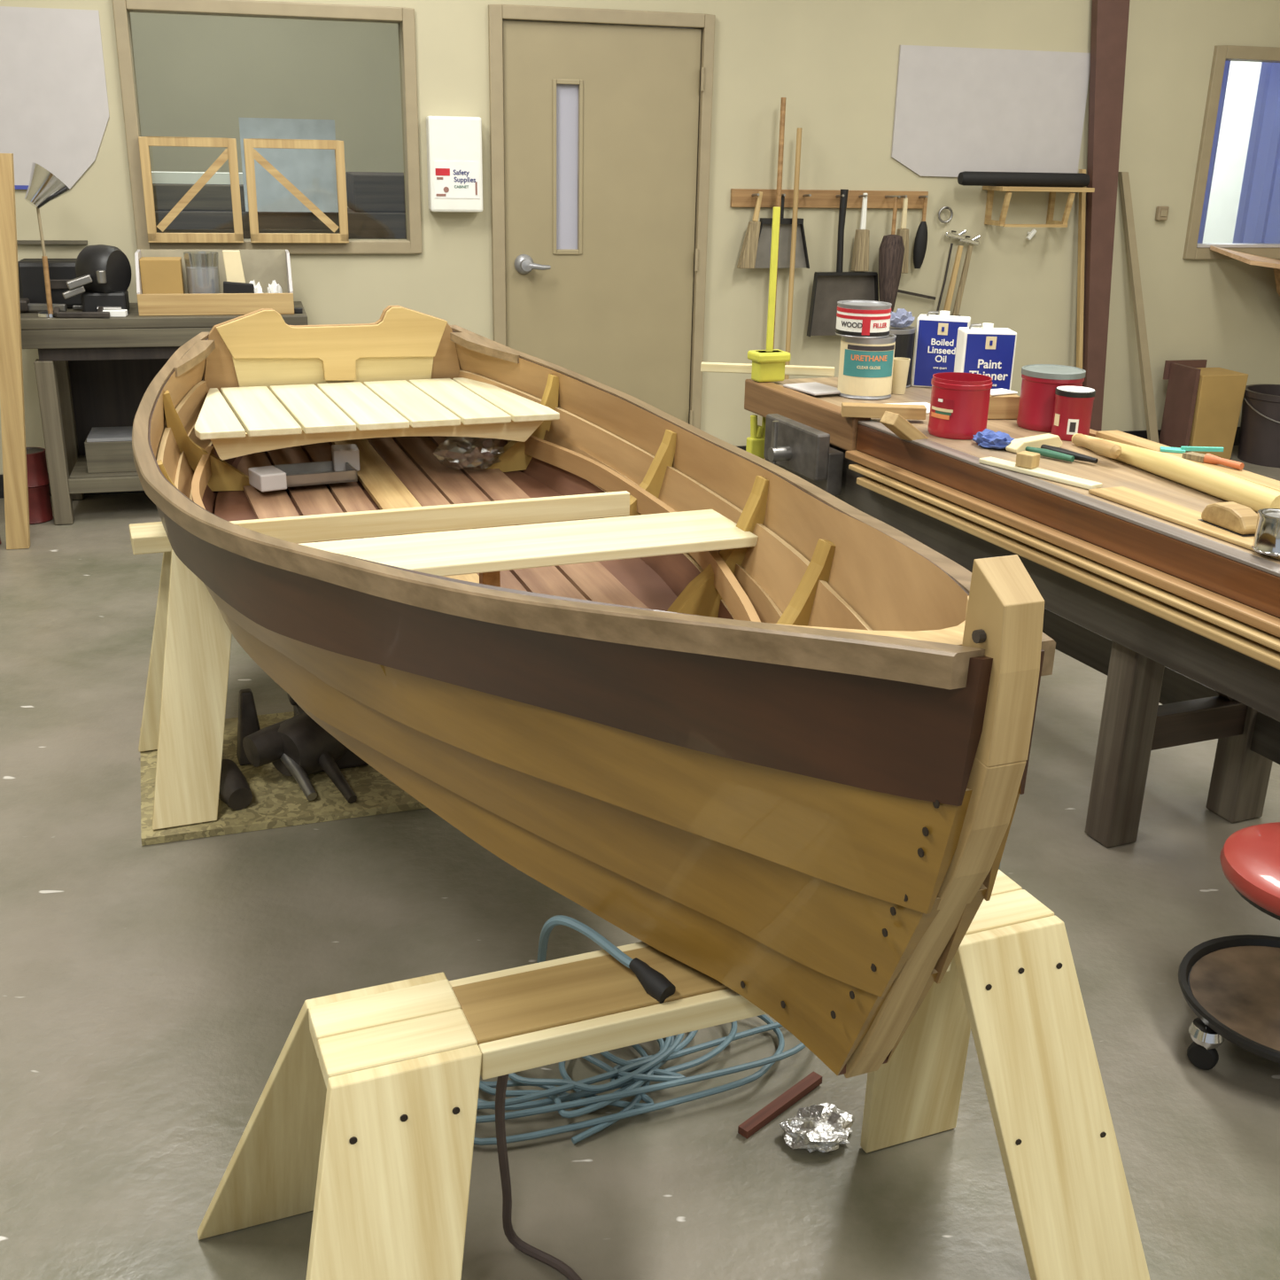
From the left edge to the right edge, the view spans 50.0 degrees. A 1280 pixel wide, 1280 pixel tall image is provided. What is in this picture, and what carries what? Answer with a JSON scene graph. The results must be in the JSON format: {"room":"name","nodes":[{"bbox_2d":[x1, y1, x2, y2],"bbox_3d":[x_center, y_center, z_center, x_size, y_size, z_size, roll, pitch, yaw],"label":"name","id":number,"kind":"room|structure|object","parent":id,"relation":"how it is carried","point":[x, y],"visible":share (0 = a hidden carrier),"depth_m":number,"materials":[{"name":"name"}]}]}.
{"room":"boatbuilding workshop","nodes":[
{"label":"boatbuilding workshop","id":0,"kind":"room"},
{"bbox_2d":[130,12,403,207],"bbox_3d":[-2.462,-3.069,7.989,5.500,3.300,0.052,-4,21,-15],"label":"wall","id":1,"kind":"structure","parent":0,"point":[196,75],"depth_m":7.98,"materials":[{"name":"paint"}]},
{"bbox_2d":[0,445,1279,1279],"bbox_3d":[0.495,0.223,4.068,13.000,0.080,14.500,1,20,0],"label":"floor","id":2,"kind":"structure","parent":0,"point":[151,996],"depth_m":2.54,"materials":[{"name":"concrete"}]},
{"bbox_2d":[0,153,30,549],"bbox_3d":[-2.358,-1.049,5.133,0.212,1.458,0.052,-1,20,-7],"label":"wooden board","id":3,"kind":"object","parent":2,"relation":"on","point":[11,391],"visible":1,"depth_m":5.14,"materials":[{"name":"beige wood"}]},
{"bbox_2d":[27,483,53,524],"bbox_3d":[-2.550,-0.577,5.737,0.164,0.150,0.164,1,20,0],"label":"can","id":4,"kind":"object","parent":2,"relation":"on","point":[40,508],"visible":0.38,"depth_m":5.69,"materials":[{"name":"metal"}]},
{"bbox_2d":[25,447,49,488],"bbox_3d":[-2.537,-0.716,5.690,0.150,0.140,0.150,1,20,0],"label":"can","id":5,"kind":"object","parent":4,"relation":"on","point":[36,463],"visible":0.54,"depth_m":5.65,"materials":[{"name":"metal"}]},
{"bbox_2d":[20,301,308,525],"bbox_3d":[-2.002,-0.992,5.901,1.140,0.840,0.540,-4,21,-15],"label":"workbench","id":6,"kind":"object","parent":2,"relation":"on","point":[90,373],"visible":0.38,"depth_m":5.63,"materials":[{"name":"wood"}]},
{"bbox_2d":[19,298,67,311],"bbox_3d":[-2.438,-1.363,5.584,0.202,0.045,0.101,-4,21,-15],"label":"wrench","id":7,"kind":"object","parent":6,"relation":"on","point":[25,305],"visible":0.73,"depth_m":5.56,"materials":[{"name":"metal"}]},
{"bbox_2d":[24,162,70,317],"bbox_3d":[-2.319,-1.579,5.417,0.176,0.579,0.159,-4,21,-15],"label":"desk lamp","id":8,"kind":"object","parent":6,"relation":"on","point":[44,187],"visible":0.95,"depth_m":5.31,"materials":[{"name":"silver metal"}]},
{"bbox_2d":[17,258,81,308],"bbox_3d":[-2.413,-1.492,5.743,0.340,0.190,0.190,-4,21,-15],"label":"tool case","id":9,"kind":"object","parent":6,"relation":"on","point":[31,276],"visible":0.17,"depth_m":5.65,"materials":[{"name":"black paint"}]},
{"bbox_2d":[53,306,121,318],"bbox_3d":[-2.199,-1.306,5.463,0.250,0.038,0.075,-4,21,-15],"label":"clamp","id":10,"kind":"object","parent":6,"relation":"on","point":[58,314],"visible":1,"depth_m":5.44,"materials":[{"name":"metal"}]},
{"bbox_2d":[62,244,131,311],"bbox_3d":[-2.176,-1.451,5.526,0.207,0.270,0.278,3,20,5],"label":"grinder","id":11,"kind":"object","parent":6,"relation":"on","point":[103,272],"visible":0.98,"depth_m":5.48,"materials":[{"name":"black paint"}]},
{"bbox_2d":[68,455,143,494],"bbox_3d":[-2.005,-0.742,5.982,0.860,0.060,0.480,-4,21,-15],"label":"shelf","id":12,"kind":"object","parent":6,"relation":"attached to","point":[80,481],"depth_m":5.71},
{"bbox_2d":[84,426,136,473],"bbox_3d":[-2.154,-0.824,5.896,0.404,0.145,0.264,-4,21,-15],"label":"crate","id":13,"kind":"object","parent":6,"relation":"on","point":[107,449],"visible":0.48,"depth_m":5.76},
{"bbox_2d":[134,249,294,316],"bbox_3d":[-1.768,-1.493,5.718,0.610,0.235,0.320,-4,21,-15],"label":"organizer","id":14,"kind":"object","parent":6,"relation":"on","point":[265,267],"visible":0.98,"depth_m":5.67,"materials":[{"name":"beige wood"}]},
{"bbox_2d":[139,256,184,294],"bbox_3d":[-1.983,-1.483,5.703,0.160,0.200,0.140,-4,21,-15],"label":"carton","id":15,"kind":"object","parent":14,"relation":"in","point":[159,275],"visible":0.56,"depth_m":5.63,"materials":[{"name":"cardboard"}]},
{"bbox_2d":[186,265,219,294],"bbox_3d":[-1.821,-1.500,5.723,0.140,0.225,0.140,-4,21,-15],"label":"storage jar","id":16,"kind":"object","parent":14,"relation":"in","point":[201,279],"visible":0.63,"depth_m":5.68,"materials":[{"name":"clear plastic"}]},
{"bbox_2d":[222,249,254,293],"bbox_3d":[-1.674,-1.499,5.714,0.130,0.235,0.085,-4,21,-15],"label":"scrub brush","id":17,"kind":"object","parent":14,"relation":"in","point":[236,283],"visible":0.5,"depth_m":5.69,"materials":[{"name":"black wood"}]},
{"bbox_2d":[139,711,426,845],"bbox_3d":[-0.668,0.299,3.642,1.240,0.018,0.660,-6,21,-18],"label":"plywood sheet","id":18,"kind":"object","parent":2,"relation":"on","point":[278,801],"visible":0.36,"depth_m":3.35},
{"bbox_2d":[129,521,232,830],"bbox_3d":[-0.601,-0.005,3.593,1.384,0.581,0.600,-7,22,-21],"label":"sawhorse","id":19,"kind":"object","parent":18,"relation":"on","point":[184,711],"visible":0.31,"depth_m":3.32,"materials":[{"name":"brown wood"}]},
{"bbox_2d":[131,305,1055,1078],"bbox_3d":[-0.305,-0.292,2.748,1.282,0.663,3.370,-7,22,-21],"label":"rowing boat","id":20,"kind":"object","parent":19,"relation":"on","point":[764,732],"visible":0.98,"depth_m":1.86,"materials":[{"name":"brown wood"}]},
{"bbox_2d":[248,465,287,491],"bbox_3d":[-0.981,-0.425,3.616,0.070,0.045,0.100,-12,24,-32],"label":"foam block","id":21,"kind":"object","parent":20,"relation":"on","point":[267,478],"visible":1,"depth_m":3.58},
{"bbox_2d":[271,460,357,487],"bbox_3d":[-0.880,-0.451,3.708,0.200,0.030,0.140,-8,22,-24],"label":"metal tray","id":22,"kind":"object","parent":20,"relation":"on","point":[302,474],"visible":0.81,"depth_m":3.68,"materials":[{"name":"metal"}]},
{"bbox_2d":[331,443,359,471],"bbox_3d":[-0.817,-0.505,3.807,0.070,0.060,0.080,-5,21,-16],"label":"box","id":23,"kind":"object","parent":20,"relation":"on","point":[341,454],"visible":0.88,"depth_m":3.77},
{"bbox_2d":[218,688,368,810],"bbox_3d":[-0.870,0.263,3.423,0.405,0.192,0.384,-7,22,-21],"label":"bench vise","id":24,"kind":"object","parent":18,"relation":"on","point":[298,747],"visible":0.72,"depth_m":3.39,"materials":[{"name":"metal"}]},
{"bbox_2d":[197,869,1150,1279],"bbox_3d":[0.035,0.676,1.864,1.203,0.550,0.716,-7,22,-21],"label":"sawhorse","id":25,"kind":"object","parent":2,"relation":"on","point":[363,1120],"visible":0.74,"depth_m":1.78,"materials":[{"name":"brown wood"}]},
{"bbox_2d":[495,1074,581,1279],"bbox_3d":[-0.131,0.698,1.873,0.140,0.503,0.208,-7,22,-21],"label":"power cable","id":26,"kind":"object","parent":25,"relation":"hanging from","point":[536,1253],"visible":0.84,"depth_m":1.95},
{"bbox_2d":[473,861,1000,1145],"bbox_3d":[0.101,0.508,2.287,0.838,0.577,0.770,-13,24,-34],"label":"extension cord","id":27,"kind":"object","parent":2,"relation":"on","point":[644,1070],"visible":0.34,"depth_m":2.31,"materials":[{"name":"blue rubber"}]},
{"bbox_2d":[763,97,786,459],"bbox_3d":[0.646,-1.675,6.612,0.024,1.748,0.044,-4,21,-15],"label":"wooden pole","id":28,"kind":"object","parent":2,"relation":"on","point":[783,99],"visible":0.46,"depth_m":6.41,"materials":[{"name":"brown wood"}]},
{"bbox_2d":[737,1071,822,1138],"bbox_3d":[0.241,0.792,2.342,0.200,0.018,0.020,-18,27,-42],"label":"wood splinter","id":29,"kind":"object","parent":2,"relation":"on","point":[756,1121],"visible":1,"depth_m":2.33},
{"bbox_2d":[784,127,801,379],"bbox_3d":[0.729,-1.621,6.657,0.024,1.618,0.044,-4,21,-15],"label":"wooden pole","id":30,"kind":"object","parent":2,"relation":"on","point":[799,129],"visible":0.57,"depth_m":6.55,"materials":[{"name":"beige wood"}]},
{"bbox_2d":[778,1102,854,1152],"bbox_3d":[0.297,0.805,2.277,0.134,0.040,0.103,-7,22,-21],"label":"scrap","id":31,"kind":"object","parent":2,"relation":"on","point":[822,1128],"visible":1,"depth_m":2.26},
{"bbox_2d":[744,376,1279,847],"bbox_3d":[1.151,-0.065,3.521,0.641,0.857,2.990,-7,22,-21],"label":"workbench","id":32,"kind":"object","parent":2,"relation":"on","point":[1206,689],"depth_m":3.22,"materials":[{"name":"brown wood"}]},
{"bbox_2d":[700,362,834,376],"bbox_3d":[0.441,-0.936,4.743,0.460,0.030,0.030,3,20,5],"label":"stick","id":33,"kind":"object","parent":32,"relation":"on","point":[705,367],"visible":0.89,"depth_m":4.73,"materials":[{"name":"beige wood"}]},
{"bbox_2d":[745,207,791,458],"bbox_3d":[0.427,-0.998,4.507,0.120,0.810,0.090,-7,22,-21],"label":"clamp","id":34,"kind":"object","parent":32,"relation":"attached to","point":[768,365],"visible":0.88,"depth_m":4.51,"materials":[{"name":"yellow paint"}]},
{"bbox_2d":[763,413,844,495],"bbox_3d":[0.469,-0.567,4.158,0.160,0.200,0.335,-7,22,-21],"label":"vise","id":35,"kind":"object","parent":32,"relation":"attached to","point":[804,451],"visible":0.94,"depth_m":4.08,"materials":[{"name":"grey metal"}]},
{"bbox_2d":[783,381,840,395],"bbox_3d":[0.563,-0.807,4.405,0.130,0.008,0.180,-9,23,-27],"label":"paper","id":36,"kind":"object","parent":32,"relation":"on","point":[814,388],"visible":0.81,"depth_m":4.39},
{"bbox_2d":[837,333,896,400],"bbox_3d":[0.716,-0.870,4.344,0.172,0.190,0.173,1,20,0],"label":"paint can","id":37,"kind":"object","parent":32,"relation":"on","point":[865,365],"visible":0.91,"depth_m":4.28,"materials":[{"name":"metal"}]},
{"bbox_2d":[835,300,892,338],"bbox_3d":[0.697,-1.002,4.285,0.168,0.098,0.168,1,20,0],"label":"can","id":38,"kind":"object","parent":37,"relation":"on","point":[857,319],"visible":1,"depth_m":4.22,"materials":[{"name":"white paint"}]},
{"bbox_2d":[840,402,926,419],"bbox_3d":[0.705,-0.663,3.973,0.240,0.035,0.050,3,20,4],"label":"board","id":39,"kind":"object","parent":32,"relation":"on","point":[849,409],"visible":0.97,"depth_m":3.95,"materials":[{"name":"beige wood"}]},
{"bbox_2d":[891,356,910,394],"bbox_3d":[0.834,-0.848,4.410,0.060,0.110,0.060,1,20,0],"label":"paper cup","id":40,"kind":"object","parent":32,"relation":"on","point":[901,365],"visible":0.91,"depth_m":4.39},
{"bbox_2d":[889,325,915,387],"bbox_3d":[0.821,-0.941,4.546,0.168,0.190,0.168,1,20,0],"label":"can","id":41,"kind":"object","parent":32,"relation":"on","point":[905,337],"visible":0.34,"depth_m":4.47,"materials":[{"name":"metal"}]},
{"bbox_2d":[889,308,915,327],"bbox_3d":[0.853,-1.058,4.502,0.093,0.061,0.089,1,20,0],"label":"rag","id":42,"kind":"object","parent":41,"relation":"on","point":[902,318],"visible":0.91,"depth_m":4.48,"materials":[{"name":"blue fabric"}]},
{"bbox_2d":[879,411,928,440],"bbox_3d":[0.727,-0.569,3.744,0.151,0.114,0.055,-11,23,-30],"label":"propped offcut","id":43,"kind":"object","parent":32,"relation":"on","point":[896,423],"visible":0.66,"depth_m":3.71,"materials":[{"name":"beige wood"}]},
{"bbox_2d":[911,310,970,387],"bbox_3d":[0.996,-0.961,4.534,0.168,0.244,0.112,6,21,14],"label":"can","id":44,"kind":"object","parent":32,"relation":"on","point":[936,336],"visible":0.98,"depth_m":4.49,"materials":[{"name":"white paint"}]},
{"bbox_2d":[927,372,992,439],"bbox_3d":[0.882,-0.647,3.791,0.164,0.158,0.164,1,20,0],"label":"tub","id":45,"kind":"object","parent":32,"relation":"on","point":[959,403],"visible":0.96,"depth_m":3.73,"materials":[{"name":"red plastic"}]},
{"bbox_2d":[954,322,1016,390],"bbox_3d":[1.064,-0.854,4.243,0.160,0.244,0.112,1,20,0],"label":"can","id":46,"kind":"object","parent":32,"relation":"on","point":[989,351],"visible":0.69,"depth_m":4.19,"materials":[{"name":"white paint"}]},
{"bbox_2d":[972,428,1015,449],"bbox_3d":[0.945,-0.540,3.663,0.105,0.045,0.137,-7,22,-21],"label":"rag","id":47,"kind":"object","parent":32,"relation":"on","point":[989,438],"visible":0.97,"depth_m":3.63,"materials":[{"name":"fabric"}]},
{"bbox_2d":[987,394,1020,418],"bbox_3d":[1.046,-0.697,4.069,0.130,0.068,0.100,-1,20,-5],"label":"wooden box","id":48,"kind":"object","parent":32,"relation":"on","point":[1001,407],"visible":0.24,"depth_m":4.02,"materials":[{"name":"beige wood"}]},
{"bbox_2d":[990,387,1017,395],"bbox_3d":[1.056,-0.733,4.056,0.100,0.006,0.070,-9,23,-27],"label":"envelope","id":49,"kind":"object","parent":48,"relation":"on","point":[993,391],"visible":0.71,"depth_m":4.04,"materials":[{"name":"paper"}]},
{"bbox_2d":[1015,450,1039,468],"bbox_3d":[0.955,-0.444,3.381,0.040,0.034,0.045,-18,27,-42],"label":"wood block","id":50,"kind":"object","parent":32,"relation":"on","point":[1025,459],"visible":1,"depth_m":3.37,"materials":[{"name":"beige wood"}]},
{"bbox_2d":[1005,433,1062,453],"bbox_3d":[1.046,-0.522,3.638,0.177,0.034,0.040,-11,23,-30],"label":"wedge","id":51,"kind":"object","parent":32,"relation":"on","point":[1016,446],"visible":0.93,"depth_m":3.62,"materials":[{"name":"brown wood"}]},
{"bbox_2d":[1016,364,1086,432],"bbox_3d":[1.171,-0.691,3.916,0.175,0.166,0.175,1,20,0],"label":"tub","id":52,"kind":"object","parent":32,"relation":"on","point":[1039,384],"visible":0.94,"depth_m":3.86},
{"bbox_2d":[1025,444,1098,463],"bbox_3d":[1.085,-0.481,3.536,0.068,0.023,0.201,-12,24,-32],"label":"knife","id":53,"kind":"object","parent":32,"relation":"on","point":[1045,450],"visible":0.98,"depth_m":3.52,"materials":[{"name":"black paint"}]},
{"bbox_2d":[1050,386,1095,441],"bbox_3d":[1.192,-0.624,3.780,0.106,0.134,0.106,1,20,0],"label":"jar","id":54,"kind":"object","parent":32,"relation":"on","point":[1074,405],"visible":0.94,"depth_m":3.74,"materials":[{"name":"red paint"}]},
{"bbox_2d":[1071,433,1279,511],"bbox_3d":[1.289,-0.424,3.348,0.058,0.057,0.800,-4,21,-15],"label":"spar","id":55,"kind":"object","parent":32,"relation":"on","point":[1228,487],"visible":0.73,"depth_m":3.20,"materials":[{"name":"brown wood"}]},
{"bbox_2d":[1095,430,1279,491],"bbox_3d":[1.413,-0.421,3.391,0.070,0.028,0.850,-5,21,-17],"label":"board","id":56,"kind":"object","parent":32,"relation":"on","point":[1116,436],"visible":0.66,"depth_m":3.49,"materials":[{"name":"beige wood"}]},
{"bbox_2d":[1159,446,1223,453],"bbox_3d":[1.409,-0.487,3.504,0.151,0.017,0.040,7,21,16],"label":"scraper","id":57,"kind":"object","parent":56,"relation":"on","point":[1182,449],"visible":0.96,"depth_m":3.50,"materials":[{"name":"teal plastic"}]},
{"bbox_2d":[1181,451,1244,470],"bbox_3d":[1.416,-0.443,3.384,0.036,0.027,0.160,-10,23,-28],"label":"brush","id":58,"kind":"object","parent":56,"relation":"on","point":[1208,458],"visible":1,"depth_m":3.38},
{"bbox_2d":[1197,501,1257,536],"bbox_3d":[1.243,-0.259,2.877,0.054,0.048,0.140,-5,21,-17],"label":"block","id":59,"kind":"object","parent":32,"relation":"on","point":[1238,519],"visible":0.84,"depth_m":2.85,"materials":[{"name":"beige wood"}]},
{"bbox_2d":[1251,508,1279,556],"bbox_3d":[1.261,-0.212,2.707,0.090,0.075,0.090,1,20,0],"label":"metal can","id":60,"kind":"object","parent":32,"relation":"on","point":[1267,536],"visible":1,"depth_m":2.69,"materials":[{"name":"silver metal"}]},
{"bbox_2d":[1076,169,1086,369],"bbox_3d":[2.291,-1.679,7.144,0.190,1.458,0.037,5,20,9],"label":"batten","id":61,"kind":"object","parent":2,"relation":"on","point":[1082,195],"visible":0.64,"depth_m":7.07,"materials":[{"name":"beige wood"}]},
{"bbox_2d":[1082,0,1130,431],"bbox_3d":[2.329,-2.075,7.007,0.305,2.298,0.138,-4,21,-15],"label":"column","id":62,"kind":"structure","parent":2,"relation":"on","point":[1109,18],"depth_m":6.90,"materials":[{"name":"wood"}]},
{"bbox_2d":[1118,171,1159,442],"bbox_3d":[2.634,-1.695,7.225,0.420,1.448,0.045,3,20,4],"label":"batten","id":63,"kind":"object","parent":2,"relation":"on","point":[1151,420],"visible":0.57,"depth_m":7.20,"materials":[{"name":"beige paint"}]},
{"bbox_2d":[1158,359,1248,459],"bbox_3d":[3.006,-1.233,7.368,0.330,0.499,0.260,-4,21,-15],"label":"cardboard box","id":64,"kind":"object","parent":2,"relation":"on","point":[1203,405],"visible":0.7,"depth_m":7.28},
{"bbox_2d":[1178,822,1279,1070],"bbox_3d":[1.187,0.568,2.453,0.421,0.400,0.414,-5,21,-16],"label":"stool","id":65,"kind":"object","parent":2,"relation":"on","point":[1231,983],"visible":1,"depth_m":2.46,"materials":[{"name":"red plastic"}]},
{"bbox_2d":[1178,934,1279,1063],"bbox_3d":[1.191,0.656,2.485,0.410,0.027,0.410,1,20,0],"label":"tray","id":66,"kind":"object","parent":65,"relation":"on","point":[1231,983],"depth_m":2.52,"materials":[{"name":"black paint"}]},
{"bbox_2d":[1237,384,1279,467],"bbox_3d":[3.426,-1.141,7.324,0.452,0.374,0.448,1,20,0],"label":"bucket","id":67,"kind":"object","parent":2,"relation":"on","point":[1259,444],"visible":0.95,"depth_m":7.23,"materials":[{"name":"grey plastic"}]},
{"bbox_3d":[-1.996,-1.502,6.987,3.050,1.058,0.500,-4,21,-15],"label":"timber baulk","id":68,"kind":"object","parent":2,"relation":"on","visible":0},
{"bbox_2d":[155,207,406,239],"bbox_3d":[-1.994,-2.074,6.820,3.050,0.128,0.500,-4,21,-15],"label":"timber baulk","id":69,"kind":"object","parent":68,"relation":"on","point":[361,225],"visible":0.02,"depth_m":6.65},
{"bbox_2d":[152,183,245,210],"bbox_3d":[-2.508,-2.167,6.677,2.000,0.118,0.500,-4,21,-15],"label":"timber baulk","id":70,"kind":"object","parent":69,"relation":"on","point":[211,197],"visible":0.08,"depth_m":6.54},
{"bbox_2d":[151,170,243,184],"bbox_3d":[-2.471,-2.204,6.530,1.500,0.050,0.180,-4,21,-15],"label":"plank","id":71,"kind":"object","parent":70,"relation":"on","point":[158,177],"visible":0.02,"depth_m":6.53,"materials":[{"name":"paint"}]},
{"bbox_2d":[238,117,338,212],"bbox_3d":[-1.670,-2.263,6.547,0.440,0.420,0.020,-4,21,-15],"label":"glass panel","id":72,"kind":"object","parent":69,"relation":"on","point":[312,172],"visible":0.79,"depth_m":6.54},
{"bbox_2d":[345,171,405,212],"bbox_3d":[-1.000,-2.308,7.073,0.970,0.175,0.500,-4,21,-15],"label":"timber baulk","id":73,"kind":"object","parent":69,"relation":"on","point":[367,191],"visible":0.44,"depth_m":6.76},
{"bbox_2d":[0,0,1279,474],"bbox_3d":[0.051,-2.420,6.358,8.600,3.300,0.120,-4,21,-15],"label":"wall","id":74,"kind":"structure","parent":0,"point":[834,63],"depth_m":6.64,"materials":[{"name":"paint"}]},
{"bbox_2d":[16,240,87,244],"bbox_3d":[-2.488,-1.680,5.795,0.290,0.014,0.029,-4,21,-15],"label":"wall ledge","id":75,"kind":"object","parent":74,"relation":"attached to","point":[19,242],"visible":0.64,"depth_m":5.79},
{"bbox_2d":[0,6,109,189],"bbox_3d":[-2.801,-2.182,5.524,1.240,0.695,0.017,-4,21,-15],"label":"paper sheet","id":76,"kind":"object","parent":74,"relation":"attached to","point":[54,108],"visible":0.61,"depth_m":5.61,"materials":[{"name":"paper"}]},
{"bbox_2d":[111,0,422,254],"bbox_3d":[-1.574,-2.197,5.923,1.218,1.017,0.184,-4,21,-15],"label":"window","id":77,"kind":"structure","parent":74,"relation":"in","point":[404,17],"depth_m":5.87,"materials":[{"name":"beige paint"}]},
{"bbox_2d":[426,116,483,212],"bbox_3d":[-0.822,-2.110,6.091,0.236,0.400,0.098,-4,21,-15],"label":"upper cabinet","id":78,"kind":"object","parent":74,"relation":"attached to","point":[454,159],"visible":1,"depth_m":6.05,"materials":[{"name":"white paint"}]},
{"bbox_2d":[488,4,715,429],"bbox_3d":[-0.189,-1.821,6.462,1.032,2.094,0.204,-4,21,-15],"label":"door","id":79,"kind":"structure","parent":74,"relation":"in","point":[601,119],"depth_m":6.35,"materials":[{"name":"beige paint"}]},
{"bbox_2d":[0,426,1240,498],"bbox_3d":[0.035,-0.897,6.845,8.600,0.105,0.013,-4,21,-15],"label":"baseboard","id":80,"kind":"structure","parent":74,"relation":"attached to","point":[1143,434],"depth_m":6.96,"materials":[{"name":"black paint"}]},
{"bbox_2d":[730,188,928,209],"bbox_3d":[0.945,-2.111,6.577,1.020,0.082,0.169,-4,21,-15],"label":"tool rack","id":81,"kind":"object","parent":74,"relation":"attached to","point":[740,197],"visible":0.93,"depth_m":6.63,"materials":[{"name":"brown wood"}]},
{"bbox_2d":[736,191,762,268],"bbox_3d":[0.525,-1.949,6.524,0.104,0.351,0.056,-4,21,-15],"label":"brush","id":82,"kind":"object","parent":81,"relation":"hanging from","point":[747,259],"visible":1,"depth_m":6.53,"materials":[{"name":"beige wood"}]},
{"bbox_2d":[754,196,809,268],"bbox_3d":[0.674,-1.949,6.565,0.306,0.331,0.036,-4,21,-15],"label":"dustpan","id":83,"kind":"object","parent":81,"relation":"hanging from","point":[763,260],"visible":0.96,"depth_m":6.59,"materials":[{"name":"black paint"}]},
{"bbox_2d":[806,189,878,336],"bbox_3d":[1.015,-1.837,6.700,0.376,0.691,0.045,-4,21,-15],"label":"dustpan","id":84,"kind":"object","parent":81,"relation":"hanging from","point":[828,288],"visible":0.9,"depth_m":6.74,"materials":[{"name":"black paint"}]},
{"bbox_2d":[850,193,869,271],"bbox_3d":[1.083,-1.984,6.677,0.075,0.365,0.056,-4,21,-15],"label":"brush","id":85,"kind":"object","parent":81,"relation":"hanging from","point":[860,257],"visible":1,"depth_m":6.68,"materials":[{"name":"white paint"}]},
{"bbox_2d":[878,196,904,314],"bbox_3d":[1.223,-1.844,6.688,0.124,0.600,0.124,-4,21,-15],"label":"duster","id":86,"kind":"object","parent":81,"relation":"hanging from","point":[891,250],"visible":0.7,"depth_m":6.65,"materials":[{"name":"brown wood"}]},
{"bbox_2d":[896,197,908,273],"bbox_3d":[1.290,-1.986,6.738,0.070,0.355,0.056,-4,21,-15],"label":"brush","id":87,"kind":"object","parent":81,"relation":"hanging from","point":[903,232],"visible":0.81,"depth_m":6.72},
{"bbox_2d":[913,197,927,268],"bbox_3d":[1.390,-2.010,6.775,0.069,0.340,0.046,-4,21,-15],"label":"brush","id":88,"kind":"object","parent":81,"relation":"hanging from","point":[920,243],"visible":1,"depth_m":6.77,"materials":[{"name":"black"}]},
{"bbox_2d":[935,243,953,315],"bbox_3d":[1.529,-1.808,6.902,0.062,0.362,0.012,-4,21,-15],"label":"metal rod","id":89,"kind":"object","parent":74,"relation":"hanging from","point":[951,244],"visible":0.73,"depth_m":6.89,"materials":[{"name":"metal"}]},
{"bbox_2d":[943,245,962,310],"bbox_3d":[1.567,-1.747,6.925,0.086,0.471,0.024,-4,21,-15],"label":"handle","id":90,"kind":"object","parent":74,"relation":"hanging from","point":[950,294],"visible":0.49,"depth_m":6.89,"materials":[{"name":"beige wood"}]},
{"bbox_2d":[949,245,973,316],"bbox_3d":[1.620,-1.752,6.939,0.086,0.471,0.024,-4,21,-15],"label":"handle","id":91,"kind":"object","parent":74,"relation":"hanging from","point":[960,290],"visible":0.52,"depth_m":6.92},
{"bbox_2d":[891,45,1090,177],"bbox_3d":[1.721,-2.572,6.724,1.030,0.595,0.012,-4,21,-15],"label":"paper sheet","id":92,"kind":"object","parent":74,"relation":"attached to","point":[958,110],"visible":0.86,"depth_m":6.71,"materials":[{"name":"paper"}]},
{"bbox_2d":[982,186,1094,227],"bbox_3d":[1.978,-2.163,6.848,0.510,0.189,0.199,-4,21,-15],"label":"wall shelf","id":93,"kind":"object","parent":74,"relation":"attached to","point":[1050,222],"visible":0.93,"depth_m":6.79,"materials":[{"name":"beige wood"}]},
{"bbox_2d":[957,170,1090,186],"bbox_3d":[1.895,-2.270,6.762,0.700,0.066,0.066,-4,21,-15],"label":"roll","id":94,"kind":"object","parent":93,"relation":"on","point":[966,178],"visible":1,"depth_m":6.73,"materials":[{"name":"rubber"}]},
{"bbox_2d":[1155,206,1169,220],"bbox_3d":[2.716,-2.220,7.139,0.060,0.070,0.033,-4,21,-15],"label":"thermostat","id":95,"kind":"object","parent":74,"relation":"attached to","point":[1161,212],"visible":1,"depth_m":7.13,"materials":[{"name":"beige paint"}]},
{"bbox_2d":[1182,45,1279,259],"bbox_3d":[3.415,-2.567,7.286,1.117,1.047,0.150,-4,21,-15],"label":"window","id":96,"kind":"structure","parent":74,"relation":"in","point":[1192,250],"depth_m":7.09,"materials":[{"name":"beige paint"}]},
{"bbox_2d":[1197,60,1279,243],"bbox_3d":[3.517,-2.687,7.446,1.520,1.200,0.043,-4,21,-15],"label":"curtain","id":97,"kind":"object","parent":74,"relation":"hanging from","point":[1258,217],"visible":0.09,"depth_m":7.44,"materials":[{"name":"blue fabric"}]},
{"bbox_2d":[1210,245,1279,295],"bbox_3d":[3.483,-1.821,7.317,0.880,0.520,0.330,-4,21,-15],"label":"shelf","id":98,"kind":"object","parent":74,"relation":"attached to","point":[1249,259],"visible":1,"depth_m":7.17,"materials":[{"name":"brown wood"}]},
{"bbox_2d":[1202,61,1261,243],"bbox_3d":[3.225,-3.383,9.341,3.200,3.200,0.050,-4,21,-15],"label":"window pane","id":99,"kind":"structure","parent":0,"point":[1243,80],"depth_m":9.57,"materials":[{"name":"glass"}]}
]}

